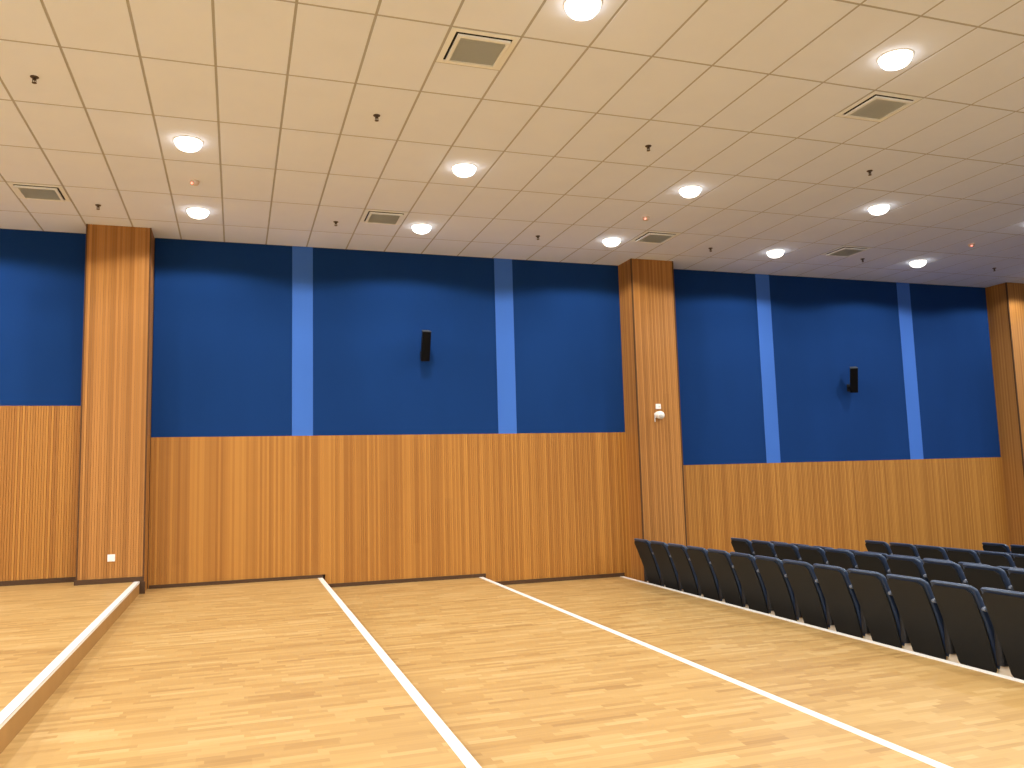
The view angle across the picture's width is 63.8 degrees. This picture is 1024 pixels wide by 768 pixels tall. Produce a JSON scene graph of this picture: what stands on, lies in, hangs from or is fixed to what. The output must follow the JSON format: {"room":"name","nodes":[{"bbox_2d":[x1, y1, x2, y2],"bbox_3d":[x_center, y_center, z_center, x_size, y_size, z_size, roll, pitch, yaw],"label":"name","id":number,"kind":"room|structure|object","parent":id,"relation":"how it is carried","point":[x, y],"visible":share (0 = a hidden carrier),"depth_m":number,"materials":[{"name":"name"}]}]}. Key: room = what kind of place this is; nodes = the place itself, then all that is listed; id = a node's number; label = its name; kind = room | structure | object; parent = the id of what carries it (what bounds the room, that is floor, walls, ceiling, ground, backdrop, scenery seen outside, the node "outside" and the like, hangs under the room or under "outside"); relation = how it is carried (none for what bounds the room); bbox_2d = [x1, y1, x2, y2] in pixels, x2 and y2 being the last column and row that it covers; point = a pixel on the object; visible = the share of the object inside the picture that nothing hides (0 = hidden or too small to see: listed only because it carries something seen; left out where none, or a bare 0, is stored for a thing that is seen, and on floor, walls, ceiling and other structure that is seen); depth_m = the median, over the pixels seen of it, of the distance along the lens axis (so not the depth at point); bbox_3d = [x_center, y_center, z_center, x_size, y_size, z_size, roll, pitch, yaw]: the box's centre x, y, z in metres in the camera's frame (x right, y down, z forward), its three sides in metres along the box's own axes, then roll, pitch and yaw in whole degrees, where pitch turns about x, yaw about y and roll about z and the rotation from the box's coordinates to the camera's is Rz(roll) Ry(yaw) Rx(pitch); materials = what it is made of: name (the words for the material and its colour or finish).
{"room":"auditorium","nodes":[
{"label":"auditorium","id":0,"kind":"room"},
{"bbox_2d":[0,582,132,711],"bbox_3d":[-6.476,2.203,1.153,9.085,1.205,18.760,1,-7,-18],"label":"floor","id":1,"kind":"structure","parent":0,"point":[38,622],"depth_m":7.92,"materials":[{"name":"beige wood"}]},
{"bbox_2d":[0,585,138,753],"bbox_3d":[-2.096,1.705,2.397,0.004,0.137,18.180,1,-7,-18],"label":"trim","id":2,"kind":"structure","parent":1,"relation":"attached to","point":[8,732],"depth_m":5.87,"materials":[{"name":"brown wood"}]},
{"bbox_2d":[0,581,139,728],"bbox_3d":[-2.128,1.623,2.398,0.068,0.026,18.185,1,-7,-18],"label":"trim","id":3,"kind":"structure","parent":1,"relation":"attached to","point":[6,714],"depth_m":5.97,"materials":[{"name":"white paint"}]},
{"bbox_2d":[76,224,154,590],"bbox_3d":[-5.455,0.840,11.333,0.822,6.090,0.534,1,-7,-18],"label":"wall pillar","id":4,"kind":"structure","parent":0,"point":[116,383],"depth_m":11.16,"materials":[{"name":"brown wood"}]},
{"bbox_2d":[74,576,143,585],"bbox_3d":[-5.324,2.605,10.872,0.834,0.065,0.020,1,-7,-18],"label":"baseboard","id":5,"kind":"structure","parent":4,"relation":"attached to","point":[126,579],"depth_m":10.86,"materials":[{"name":"brown wood"}]},
{"bbox_2d":[107,554,114,561],"bbox_3d":[-5.322,2.310,10.916,0.092,0.092,0.013,1,-7,-18],"label":"wall socket","id":6,"kind":"object","parent":4,"relation":"attached to","point":[111,557],"visible":1,"depth_m":10.91,"materials":[{"name":"white plastic"}]},
{"bbox_2d":[139,581,144,593],"bbox_3d":[-4.939,2.720,10.984,0.066,0.160,0.026,1,-7,-18],"label":"baseboard","id":7,"kind":"structure","parent":4,"relation":"attached to","point":[142,584],"depth_m":10.97,"materials":[{"name":"brown wood"}]},
{"bbox_2d":[0,578,465,767],"bbox_3d":[-1.010,2.334,2.972,2.437,1.045,18.760,1,-7,-18],"label":"floor","id":8,"kind":"structure","parent":0,"point":[269,674],"depth_m":5.58,"materials":[{"name":"beige wood"}]},
{"bbox_2d":[318,578,481,767],"bbox_3d":[0.049,1.831,3.359,0.068,0.026,18.666,0,-7,-18],"label":"trim","id":9,"kind":"structure","parent":8,"relation":"attached to","point":[445,732],"depth_m":5.46,"materials":[{"name":"white paint"}]},
{"bbox_2d":[0,0,1023,287],"bbox_3d":[4.386,-3.130,5.421,32.279,0.003,18.707,1,-7,-18],"label":"ceiling","id":10,"kind":"structure","parent":0,"point":[329,44],"depth_m":8.53,"materials":[{"name":"tile"}]},
{"bbox_2d":[30,75,38,83],"bbox_3d":[-4.187,-2.665,7.207,0.072,0.058,0.072,1,-7,-18],"label":"sprinkler","id":11,"kind":"object","parent":10,"relation":"attached to","point":[34,77],"visible":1,"depth_m":7.20,"materials":[{"name":"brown metal"}]},
{"bbox_2d":[173,136,203,151],"bbox_3d":[-3.408,-2.506,8.654,0.304,0.102,0.304,1,-7,-18],"label":"recessed light","id":12,"kind":"object","parent":10,"relation":"in","point":[184,143],"visible":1,"depth_m":8.57,"materials":[{"name":"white glass"}]},
{"bbox_2d":[190,179,199,185],"bbox_3d":[-3.780,-2.393,9.795,0.108,0.053,0.108,1,-7,-18],"label":"smoke detector","id":13,"kind":"object","parent":10,"relation":"attached to","point":[193,182],"visible":1,"depth_m":9.76,"materials":[{"name":"beige plastic"}]},
{"bbox_2d":[186,207,209,218],"bbox_3d":[-4.149,-2.242,10.863,0.304,0.102,0.304,1,-7,-18],"label":"recessed light","id":14,"kind":"object","parent":10,"relation":"in","point":[194,212],"visible":1,"depth_m":10.78,"materials":[{"name":"white"}]},
{"bbox_2d":[373,114,379,121],"bbox_3d":[-1.343,-2.639,8.159,0.072,0.058,0.072,1,-7,-18],"label":"sprinkler","id":15,"kind":"object","parent":10,"relation":"attached to","point":[376,116],"visible":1,"depth_m":8.15,"materials":[{"name":"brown metal"}]},
{"bbox_2d":[411,223,431,233],"bbox_3d":[-1.299,-2.215,11.816,0.304,0.102,0.304,1,-7,-18],"label":"recessed light","id":16,"kind":"object","parent":10,"relation":"in","point":[420,228],"visible":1,"depth_m":11.73,"materials":[{"name":"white glass"}]},
{"bbox_2d":[451,163,476,176],"bbox_3d":[-0.558,-2.479,9.608,0.304,0.102,0.304,1,-7,-18],"label":"recessed light","id":17,"kind":"object","parent":10,"relation":"in","point":[460,169],"visible":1,"depth_m":9.52,"materials":[{"name":"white glass"}]},
{"bbox_2d":[0,0,1023,287],"bbox_3d":[4.381,-3.157,5.439,32.300,0.058,18.760,1,-7,-18],"label":"grid","id":18,"kind":"object","parent":10,"relation":"attached to","point":[296,2],"visible":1,"depth_m":8.46,"materials":[{"name":"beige metal"}]},
{"bbox_2d":[7,182,70,201],"bbox_3d":[-5.754,-2.327,10.021,0.578,0.032,0.566,1,-7,-18],"label":"ceiling vent","id":19,"kind":"object","parent":18,"relation":"attached to","point":[22,190],"visible":1,"depth_m":9.97,"materials":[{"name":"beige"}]},
{"bbox_2d":[360,209,407,224],"bbox_3d":[-1.771,-2.289,11.354,0.578,0.032,0.566,1,-7,-18],"label":"ceiling vent","id":20,"kind":"object","parent":18,"relation":"attached to","point":[369,216],"visible":1,"depth_m":11.29,"materials":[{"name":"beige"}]},
{"bbox_2d":[436,27,519,69],"bbox_3d":[-0.295,-2.816,6.954,0.578,0.032,0.566,1,-7,-18],"label":"ceiling vent","id":21,"kind":"object","parent":18,"relation":"attached to","point":[466,47],"visible":1,"depth_m":6.91,"materials":[{"name":"white metal"}]},
{"bbox_2d":[631,231,680,243],"bbox_3d":[2.212,-2.252,12.686,0.578,0.032,0.566,1,-7,-18],"label":"ceiling vent","id":22,"kind":"object","parent":18,"relation":"attached to","point":[657,237],"visible":1,"depth_m":12.62,"materials":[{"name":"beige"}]},
{"bbox_2d":[821,246,870,256],"bbox_3d":[5.625,-2.220,13.828,0.578,0.032,0.566,1,-7,-18],"label":"ceiling vent","id":23,"kind":"object","parent":18,"relation":"attached to","point":[843,251],"visible":1,"depth_m":13.77,"materials":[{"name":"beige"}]},
{"bbox_2d":[835,91,922,121],"bbox_3d":[3.688,-2.779,8.287,0.578,0.032,0.566,1,-7,-18],"label":"ceiling vent","id":24,"kind":"object","parent":18,"relation":"attached to","point":[878,106],"visible":1,"depth_m":8.24,"materials":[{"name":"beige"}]},
{"bbox_2d":[563,0,602,20],"bbox_3d":[0.545,-2.873,6.320,0.304,0.102,0.304,1,-7,-18],"label":"recessed light","id":25,"kind":"object","parent":10,"relation":"in","point":[580,10],"visible":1,"depth_m":6.26,"materials":[{"name":"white glass"}]},
{"bbox_2d":[602,237,621,246],"bbox_3d":[1.550,-2.188,12.770,0.304,0.102,0.304,1,-7,-18],"label":"recessed light","id":26,"kind":"object","parent":10,"relation":"in","point":[611,241],"visible":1,"depth_m":12.68,"materials":[{"name":"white glass"}]},
{"bbox_2d":[642,216,649,220],"bbox_3d":[1.901,-2.344,11.664,0.108,0.053,0.108,1,-7,-18],"label":"smoke detector","id":27,"kind":"object","parent":10,"relation":"attached to","point":[645,218],"visible":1,"depth_m":11.63,"materials":[{"name":"beige plastic"}]},
{"bbox_2d":[678,185,701,197],"bbox_3d":[2.292,-2.453,10.561,0.304,0.102,0.304,1,-7,-18],"label":"recessed light","id":28,"kind":"object","parent":10,"relation":"in","point":[690,191],"visible":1,"depth_m":10.48,"materials":[{"name":"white glass"}]},
{"bbox_2d":[766,249,784,257],"bbox_3d":[4.400,-2.162,13.723,0.304,0.102,0.304,1,-7,-18],"label":"recessed light","id":29,"kind":"object","parent":10,"relation":"in","point":[775,253],"visible":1,"depth_m":13.64,"materials":[{"name":"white glass"}]},
{"bbox_2d":[867,204,890,214],"bbox_3d":[5.141,-2.426,11.514,0.304,0.102,0.304,1,-7,-18],"label":"recessed light","id":30,"kind":"object","parent":10,"relation":"in","point":[879,209],"visible":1,"depth_m":11.43,"materials":[{"name":"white glass"}]},
{"bbox_2d":[877,48,913,70],"bbox_3d":[3.395,-2.846,7.273,0.304,0.102,0.304,1,-7,-18],"label":"recessed light","id":31,"kind":"object","parent":10,"relation":"in","point":[896,59],"visible":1,"depth_m":7.20,"materials":[{"name":"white glass"}]},
{"bbox_2d":[909,259,926,267],"bbox_3d":[7.250,-2.135,14.676,0.304,0.102,0.304,1,-7,-18],"label":"recessed light","id":32,"kind":"object","parent":10,"relation":"in","point":[916,263],"visible":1,"depth_m":14.59,"materials":[{"name":"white glass"}]},
{"bbox_2d":[147,247,986,588],"bbox_3d":[1.460,0.809,14.058,32.700,6.370,0.220,1,-7,-18],"label":"wall","id":33,"kind":"structure","parent":0,"point":[154,247],"depth_m":11.84,"materials":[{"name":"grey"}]},
{"bbox_2d":[0,229,85,405],"bbox_3d":[-6.938,-0.926,11.314,1.998,2.466,0.030,1,-7,-18],"label":"wall panel","id":34,"kind":"object","parent":33,"relation":"attached to","point":[42,273],"visible":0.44,"depth_m":11.43,"materials":[{"name":"blue fabric"}]},
{"bbox_2d":[151,238,291,436],"bbox_3d":[-4.262,-0.678,12.183,1.938,2.916,0.030,1,-7,-18],"label":"wall panel","id":35,"kind":"object","parent":33,"relation":"attached to","point":[222,325],"visible":1,"depth_m":12.15,"materials":[{"name":"blue fabric"}]},
{"bbox_2d":[292,246,312,435],"bbox_3d":[-3.195,-0.668,12.538,0.308,2.916,0.034,1,-7,-18],"label":"wall stripe","id":36,"kind":"structure","parent":33,"relation":"attached to","point":[302,257],"depth_m":12.52,"materials":[{"name":"blue fabric"}]},
{"bbox_2d":[313,247,497,435],"bbox_3d":[-1.657,-0.654,13.054,2.933,2.916,0.030,1,-7,-18],"label":"wall panel","id":37,"kind":"object","parent":33,"relation":"attached to","point":[372,309],"visible":1,"depth_m":13.01,"materials":[{"name":"blue fabric"}]},
{"bbox_2d":[420,330,431,360],"bbox_3d":[-1.371,-0.601,12.946,0.141,0.493,0.344,1,-7,-18],"label":"speaker","id":38,"kind":"object","parent":37,"relation":"attached to","point":[426,334],"visible":1,"depth_m":12.85},
{"bbox_2d":[0,406,1009,588],"bbox_3d":[-1.541,2.139,12.749,24.200,3.605,0.050,1,-7,-18],"label":"wall","id":39,"kind":"structure","parent":33,"relation":"attached to","point":[516,506],"depth_m":12.87,"materials":[{"name":"brown wood"}]},
{"bbox_2d":[0,577,75,585],"bbox_3d":[-9.442,2.622,10.001,7.480,0.065,0.020,1,-7,-18],"label":"baseboard","id":40,"kind":"structure","parent":39,"relation":"attached to","point":[65,579],"depth_m":11.02,"materials":[{"name":"brown wood"}]},
{"bbox_2d":[149,574,324,588],"bbox_3d":[-3.915,2.841,11.830,2.403,0.048,0.020,1,-7,-18],"label":"baseboard","id":41,"kind":"structure","parent":39,"relation":"attached to","point":[306,576],"depth_m":11.80,"materials":[{"name":"brown wood"}]},
{"bbox_2d":[328,573,485,587],"bbox_3d":[-1.612,3.009,12.583,2.524,0.055,0.020,1,-7,-18],"label":"baseboard","id":42,"kind":"structure","parent":39,"relation":"attached to","point":[484,574],"depth_m":12.57,"materials":[{"name":"brown wood"}]},
{"bbox_2d":[497,573,624,584],"bbox_3d":[0.734,3.172,13.351,2.414,0.060,0.020,1,-7,-18],"label":"baseboard","id":43,"kind":"structure","parent":39,"relation":"attached to","point":[612,574],"depth_m":13.36,"materials":[{"name":"brown wood"}]},
{"bbox_2d":[479,577,951,767],"bbox_3d":[2.338,2.001,4.107,0.068,0.026,18.668,0,-7,-18],"label":"trim","id":44,"kind":"structure","parent":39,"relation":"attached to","point":[885,743],"depth_m":5.79,"materials":[{"name":"white paint"}]},
{"bbox_2d":[621,576,1023,682],"bbox_3d":[4.553,2.166,4.830,0.068,0.026,18.673,0,-7,-17],"label":"trim","id":45,"kind":"structure","parent":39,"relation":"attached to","point":[774,616],"depth_m":8.28,"materials":[{"name":"white metal"}]},
{"bbox_2d":[494,258,516,433],"bbox_3d":[-0.114,-0.639,13.568,0.315,2.916,0.034,1,-7,-18],"label":"wall stripe","id":46,"kind":"structure","parent":33,"relation":"attached to","point":[503,278],"depth_m":13.55,"materials":[{"name":"blue fabric"}]},
{"bbox_2d":[512,259,624,432],"bbox_3d":[0.968,-0.629,13.933,1.966,2.916,0.030,1,-7,-18],"label":"wall panel","id":47,"kind":"object","parent":33,"relation":"attached to","point":[569,375],"visible":1,"depth_m":13.91,"materials":[{"name":"blue fabric"}]},
{"bbox_2d":[674,269,766,464],"bbox_3d":[3.609,-0.314,14.781,2.003,3.501,0.030,1,-7,-18],"label":"wall panel","id":48,"kind":"object","parent":33,"relation":"attached to","point":[720,382],"visible":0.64,"depth_m":14.81,"materials":[{"name":"blue fabric"}]},
{"bbox_2d":[755,274,780,462],"bbox_3d":[4.703,-0.304,15.145,0.298,3.501,0.034,1,-7,-18],"label":"wall stripe","id":49,"kind":"structure","parent":33,"relation":"attached to","point":[770,412],"depth_m":15.12,"materials":[{"name":"blue fabric"}]},
{"bbox_2d":[769,275,909,462],"bbox_3d":[6.258,-0.289,15.667,2.978,3.501,0.030,1,-7,-18],"label":"wall panel","id":50,"kind":"object","parent":33,"relation":"attached to","point":[822,328],"visible":1,"depth_m":15.63,"materials":[{"name":"blue fabric"}]},
{"bbox_2d":[847,366,857,392],"bbox_3d":[6.430,-0.079,15.515,0.153,0.494,0.352,-2,-6,6],"label":"speaker","id":51,"kind":"object","parent":50,"relation":"attached to","point":[852,387],"visible":1,"depth_m":15.42},
{"bbox_2d":[851,369,857,391],"bbox_3d":[6.420,-0.064,15.416,0.129,0.429,0.146,-3,-6,11],"label":"grille","id":52,"kind":"object","parent":51,"relation":"attached to","point":[854,372],"depth_m":15.41,"materials":[{"name":"black"}]},
{"bbox_2d":[896,282,923,458],"bbox_3d":[7.823,-0.275,16.189,0.318,3.501,0.034,1,-7,-18],"label":"wall stripe","id":53,"kind":"structure","parent":33,"relation":"attached to","point":[903,289],"depth_m":16.17,"materials":[{"name":"blue fabric"}]},
{"bbox_2d":[909,283,1000,458],"bbox_3d":[8.918,-0.264,16.557,1.988,3.501,0.030,1,-7,-18],"label":"wall panel","id":54,"kind":"object","parent":33,"relation":"attached to","point":[955,381],"visible":1,"depth_m":16.53,"materials":[{"name":"blue fabric"}]},
{"bbox_2d":[332,578,935,767],"bbox_3d":[1.260,2.430,3.723,2.610,0.895,18.760,1,-7,-18],"label":"floor","id":55,"kind":"structure","parent":0,"point":[520,681],"depth_m":5.89,"materials":[{"name":"beige wood"}]},
{"bbox_2d":[618,258,686,581],"bbox_3d":[2.393,0.914,13.959,0.809,6.090,0.534,1,-7,-18],"label":"wall pillar","id":56,"kind":"structure","parent":0,"point":[654,449],"depth_m":13.79,"materials":[{"name":"brown wood"}]},
{"bbox_2d":[654,411,664,418],"bbox_3d":[2.460,0.537,13.664,0.147,0.180,0.157,1,-7,-18],"label":"security camera","id":57,"kind":"object","parent":56,"relation":"attached to","point":[659,414],"visible":1,"depth_m":13.62,"materials":[{"name":"white plastic"}]},
{"bbox_2d":[504,577,1023,767],"bbox_3d":[3.530,2.523,4.474,2.440,0.750,18.797,0,-7,-18],"label":"floor","id":58,"kind":"structure","parent":0,"point":[954,716],"depth_m":7.01,"materials":[{"name":"beige wood"}]},
{"bbox_2d":[985,282,1023,550],"bbox_3d":[10.365,0.988,16.625,0.846,6.090,0.534,1,-7,-18],"label":"wall pillar","id":59,"kind":"structure","parent":0,"point":[1005,301],"depth_m":16.52,"materials":[{"name":"brown wood"}]},
{"bbox_3d":[5.689,2.617,5.187,2.817,0.600,18.760,1,-7,-18],"label":"floor","id":60,"kind":"structure","parent":0,"visible":0},
{"bbox_2d":[634,538,665,586],"bbox_3d":[2.239,2.859,13.011,0.479,0.824,0.714,1,-7,-18],"label":"seat","id":61,"kind":"object","parent":60,"relation":"on","point":[652,573],"visible":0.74,"depth_m":12.90,"materials":[{"name":"black"}]},
{"bbox_2d":[650,541,683,591],"bbox_3d":[2.433,2.790,12.434,0.479,0.824,0.574,1,-7,-18],"label":"seat","id":62,"kind":"object","parent":60,"relation":"on","point":[668,570],"visible":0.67,"depth_m":12.38,"materials":[{"name":"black plastic"}]},
{"bbox_2d":[667,543,703,596],"bbox_3d":[2.604,2.729,11.923,0.479,0.824,0.574,1,-7,-18],"label":"seat","id":63,"kind":"object","parent":60,"relation":"on","point":[690,584],"visible":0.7,"depth_m":11.87,"materials":[{"name":"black plastic"}]},
{"bbox_2d":[686,546,724,601],"bbox_3d":[2.776,2.668,11.412,0.479,0.824,0.574,1,-7,-18],"label":"seat","id":64,"kind":"object","parent":60,"relation":"on","point":[708,581],"visible":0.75,"depth_m":11.36,"materials":[{"name":"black fabric"}]},
{"bbox_2d":[707,549,748,608],"bbox_3d":[2.947,2.607,10.901,0.479,0.824,0.574,1,-7,-18],"label":"seat","id":65,"kind":"object","parent":60,"relation":"on","point":[730,585],"visible":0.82,"depth_m":10.85,"materials":[{"name":"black plastic"}]},
{"bbox_2d":[731,537,755,556],"bbox_3d":[3.690,2.779,12.648,0.479,0.824,0.714,1,-7,-18],"label":"seat","id":66,"kind":"object","parent":60,"relation":"on","point":[740,545],"visible":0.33,"depth_m":12.53,"materials":[{"name":"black fabric"}]},
{"bbox_2d":[730,552,774,614],"bbox_3d":[3.119,2.546,10.390,0.479,0.824,0.574,1,-7,-18],"label":"seat","id":67,"kind":"object","parent":60,"relation":"on","point":[754,589],"visible":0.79,"depth_m":10.34,"materials":[{"name":"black plastic"}]},
{"bbox_2d":[751,540,777,557],"bbox_3d":[3.884,2.710,12.071,0.479,0.824,0.574,1,-7,-18],"label":"seat","id":68,"kind":"object","parent":60,"relation":"on","point":[761,548],"visible":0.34,"depth_m":12.02,"materials":[{"name":"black plastic"}]},
{"bbox_2d":[755,555,803,622],"bbox_3d":[3.291,2.485,9.879,0.479,0.824,0.574,1,-7,-18],"label":"seat","id":69,"kind":"object","parent":60,"relation":"on","point":[783,600],"visible":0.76,"depth_m":9.82,"materials":[{"name":"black fabric"}]},
{"bbox_2d":[773,542,802,563],"bbox_3d":[4.055,2.649,11.560,0.479,0.824,0.574,1,-7,-18],"label":"seat","id":70,"kind":"object","parent":60,"relation":"on","point":[783,550],"visible":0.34,"depth_m":11.52,"materials":[{"name":"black plastic"}]},
{"bbox_2d":[782,559,836,631],"bbox_3d":[3.462,2.424,9.368,0.479,0.824,0.574,1,-7,-18],"label":"seat","id":71,"kind":"object","parent":60,"relation":"on","point":[812,604],"visible":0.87,"depth_m":9.31,"materials":[{"name":"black plastic"}]},
{"bbox_2d":[798,545,828,566],"bbox_3d":[4.227,2.588,11.049,0.479,0.824,0.574,1,-7,-18],"label":"seat","id":72,"kind":"object","parent":60,"relation":"on","point":[812,555],"visible":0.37,"depth_m":11.01,"materials":[{"name":"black fabric"}]},
{"bbox_2d":[824,548,858,573],"bbox_3d":[4.398,2.527,10.538,0.479,0.824,0.574,1,-7,-18],"label":"seat","id":73,"kind":"object","parent":60,"relation":"on","point":[845,559],"visible":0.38,"depth_m":10.49,"materials":[{"name":"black plastic"}]},
{"bbox_2d":[813,564,872,640],"bbox_3d":[3.634,2.362,8.857,0.479,0.824,0.574,1,-7,-18],"label":"seat","id":74,"kind":"object","parent":60,"relation":"on","point":[839,594],"visible":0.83,"depth_m":8.80,"materials":[{"name":"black plastic"}]},
{"bbox_2d":[854,551,891,579],"bbox_3d":[4.570,2.466,10.027,0.479,0.824,0.574,1,-7,-18],"label":"seat","id":75,"kind":"object","parent":60,"relation":"on","point":[875,562],"visible":0.3,"depth_m":9.97,"materials":[{"name":"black fabric"}]},
{"bbox_2d":[847,568,913,651],"bbox_3d":[3.805,2.301,8.346,0.479,0.824,0.574,1,-7,-18],"label":"seat","id":76,"kind":"object","parent":60,"relation":"on","point":[885,624],"visible":0.79,"depth_m":8.29,"materials":[{"name":"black plastic"}]},
{"bbox_2d":[886,555,930,586],"bbox_3d":[4.741,2.405,9.516,0.479,0.824,0.574,1,-7,-18],"label":"seat","id":77,"kind":"object","parent":60,"relation":"on","point":[898,565],"visible":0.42,"depth_m":9.46,"materials":[{"name":"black plastic"}]},
{"bbox_2d":[886,574,959,663],"bbox_3d":[3.977,2.240,7.835,0.479,0.824,0.574,1,-7,-18],"label":"seat","id":78,"kind":"object","parent":60,"relation":"on","point":[926,629],"visible":0.81,"depth_m":7.78,"materials":[{"name":"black plastic"}]},
{"bbox_2d":[922,559,968,586],"bbox_3d":[4.913,2.344,9.005,0.479,0.824,0.574,1,-7,-18],"label":"seat","id":79,"kind":"object","parent":60,"relation":"on","point":[947,571],"visible":0.33,"depth_m":8.97,"materials":[{"name":"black plastic"}]},
{"bbox_2d":[930,580,1013,677],"bbox_3d":[4.148,2.179,7.324,0.479,0.824,0.574,1,-7,-18],"label":"seat","id":80,"kind":"object","parent":60,"relation":"on","point":[974,638],"visible":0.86,"depth_m":7.27,"materials":[{"name":"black plastic"}]},
{"bbox_2d":[962,563,1013,596],"bbox_3d":[5.085,2.282,8.494,0.479,0.824,0.574,1,-7,-18],"label":"seat","id":81,"kind":"object","parent":60,"relation":"on","point":[977,576],"visible":0.4,"depth_m":8.47,"materials":[{"name":"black fabric"}]},
{"bbox_2d":[980,587,1023,679],"bbox_3d":[4.320,2.118,6.813,0.479,0.824,0.574,1,-7,-18],"label":"seat","id":82,"kind":"object","parent":60,"relation":"on","point":[1005,608],"visible":1,"depth_m":6.89,"materials":[{"name":"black plastic"}]},
{"bbox_2d":[1008,568,1023,591],"bbox_3d":[5.256,2.221,7.983,0.479,0.824,0.574,1,-7,-18],"label":"seat","id":83,"kind":"object","parent":60,"relation":"on","point":[1016,576],"visible":0.71,"depth_m":8.12,"materials":[{"name":"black plastic"}]},
{"bbox_3d":[8.019,2.714,5.957,2.710,0.450,18.760,1,-7,-18],"label":"floor","id":84,"kind":"structure","parent":0,"visible":0},
{"bbox_2d":[838,548,859,555],"bbox_3d":[5.116,2.814,11.947,0.479,0.824,0.574,1,-7,-18],"label":"seat","id":85,"kind":"object","parent":84,"relation":"on","point":[852,551],"visible":0.03,"depth_m":11.87,"materials":[{"name":"fabric"}]},
{"bbox_2d":[864,551,887,559],"bbox_3d":[5.287,2.752,11.436,0.479,0.824,0.574,1,-7,-18],"label":"seat","id":86,"kind":"object","parent":84,"relation":"on","point":[883,554],"visible":0.05,"depth_m":11.30,"materials":[{"name":"fabric"}]},
{"bbox_2d":[865,540,892,554],"bbox_3d":[6.034,2.930,13.236,0.479,0.824,0.714,1,-7,-18],"label":"seat","id":87,"kind":"object","parent":84,"relation":"on","point":[872,546],"visible":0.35,"depth_m":13.12,"materials":[{"name":"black plastic"}]},
{"bbox_2d":[890,542,920,558],"bbox_3d":[6.227,2.861,12.659,0.479,0.824,0.574,1,-7,-18],"label":"seat","id":88,"kind":"object","parent":84,"relation":"on","point":[896,548],"visible":0.31,"depth_m":12.62,"materials":[{"name":"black plastic"}]},
{"bbox_2d":[894,554,922,564],"bbox_3d":[5.459,2.691,10.925,0.479,0.824,0.574,1,-7,-18],"label":"seat","id":89,"kind":"object","parent":84,"relation":"on","point":[894,554],"visible":0.04,"depth_m":10.82,"materials":[{"name":"blue fabric"}]},
{"bbox_2d":[917,545,948,559],"bbox_3d":[6.399,2.800,12.148,0.479,0.824,0.574,1,-7,-18],"label":"seat","id":90,"kind":"object","parent":84,"relation":"on","point":[934,552],"visible":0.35,"depth_m":12.11,"materials":[{"name":"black plastic"}]},
{"bbox_2d":[924,558,952,561],"bbox_3d":[5.631,2.630,10.414,0.479,0.824,0.574,1,-7,-18],"label":"seat","id":91,"kind":"object","parent":84,"relation":"on","point":[924,558],"visible":0.05,"depth_m":10.40,"materials":[{"name":"blue fabric"}]},
{"bbox_2d":[946,548,980,564],"bbox_3d":[6.570,2.739,11.637,0.479,0.824,0.574,1,-7,-18],"label":"seat","id":92,"kind":"object","parent":84,"relation":"on","point":[956,555],"visible":0.23,"depth_m":11.61,"materials":[{"name":"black plastic"}]},
{"bbox_2d":[958,562,989,569],"bbox_3d":[5.802,2.569,9.902,0.479,0.824,0.574,1,-7,-18],"label":"seat","id":93,"kind":"object","parent":84,"relation":"on","point":[959,563],"visible":0.04,"depth_m":10.01,"materials":[{"name":"blue fabric"}]},
{"bbox_2d":[978,550,1016,567],"bbox_3d":[6.742,2.678,11.126,0.479,0.824,0.574,1,-7,-18],"label":"seat","id":94,"kind":"object","parent":84,"relation":"on","point":[991,558],"visible":0.36,"depth_m":11.10,"materials":[{"name":"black plastic"}]},
{"bbox_2d":[997,566,1023,577],"bbox_3d":[5.974,2.508,9.392,0.479,0.824,0.574,1,-7,-18],"label":"seat","id":95,"kind":"object","parent":84,"relation":"on","point":[1004,568],"visible":0.11,"depth_m":9.48,"materials":[{"name":"blue fabric"}]},
{"bbox_2d":[1013,554,1023,567],"bbox_3d":[6.913,2.617,10.615,0.479,0.824,0.574,1,-7,-18],"label":"seat","id":96,"kind":"object","parent":84,"relation":"on","point":[1018,558],"visible":0.59,"depth_m":10.76,"materials":[{"name":"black plastic"}]},
{"bbox_3d":[14.435,2.848,8.095,11.438,0.300,18.760,1,-7,-18],"label":"floor","id":97,"kind":"structure","parent":0,"visible":0},
{"bbox_2d":[982,542,1011,552],"bbox_3d":[8.307,3.089,13.874,0.479,0.824,0.714,1,-7,-18],"label":"seat","id":98,"kind":"object","parent":97,"relation":"on","point":[995,547],"visible":0.21,"depth_m":13.78,"materials":[{"name":"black fabric"}]},
{"bbox_2d":[1010,545,1023,553],"bbox_3d":[8.501,3.020,13.297,0.479,0.824,0.574,1,-7,-18],"label":"seat","id":99,"kind":"object","parent":97,"relation":"on","point":[1016,549],"visible":0.34,"depth_m":13.40,"materials":[{"name":"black plastic"}]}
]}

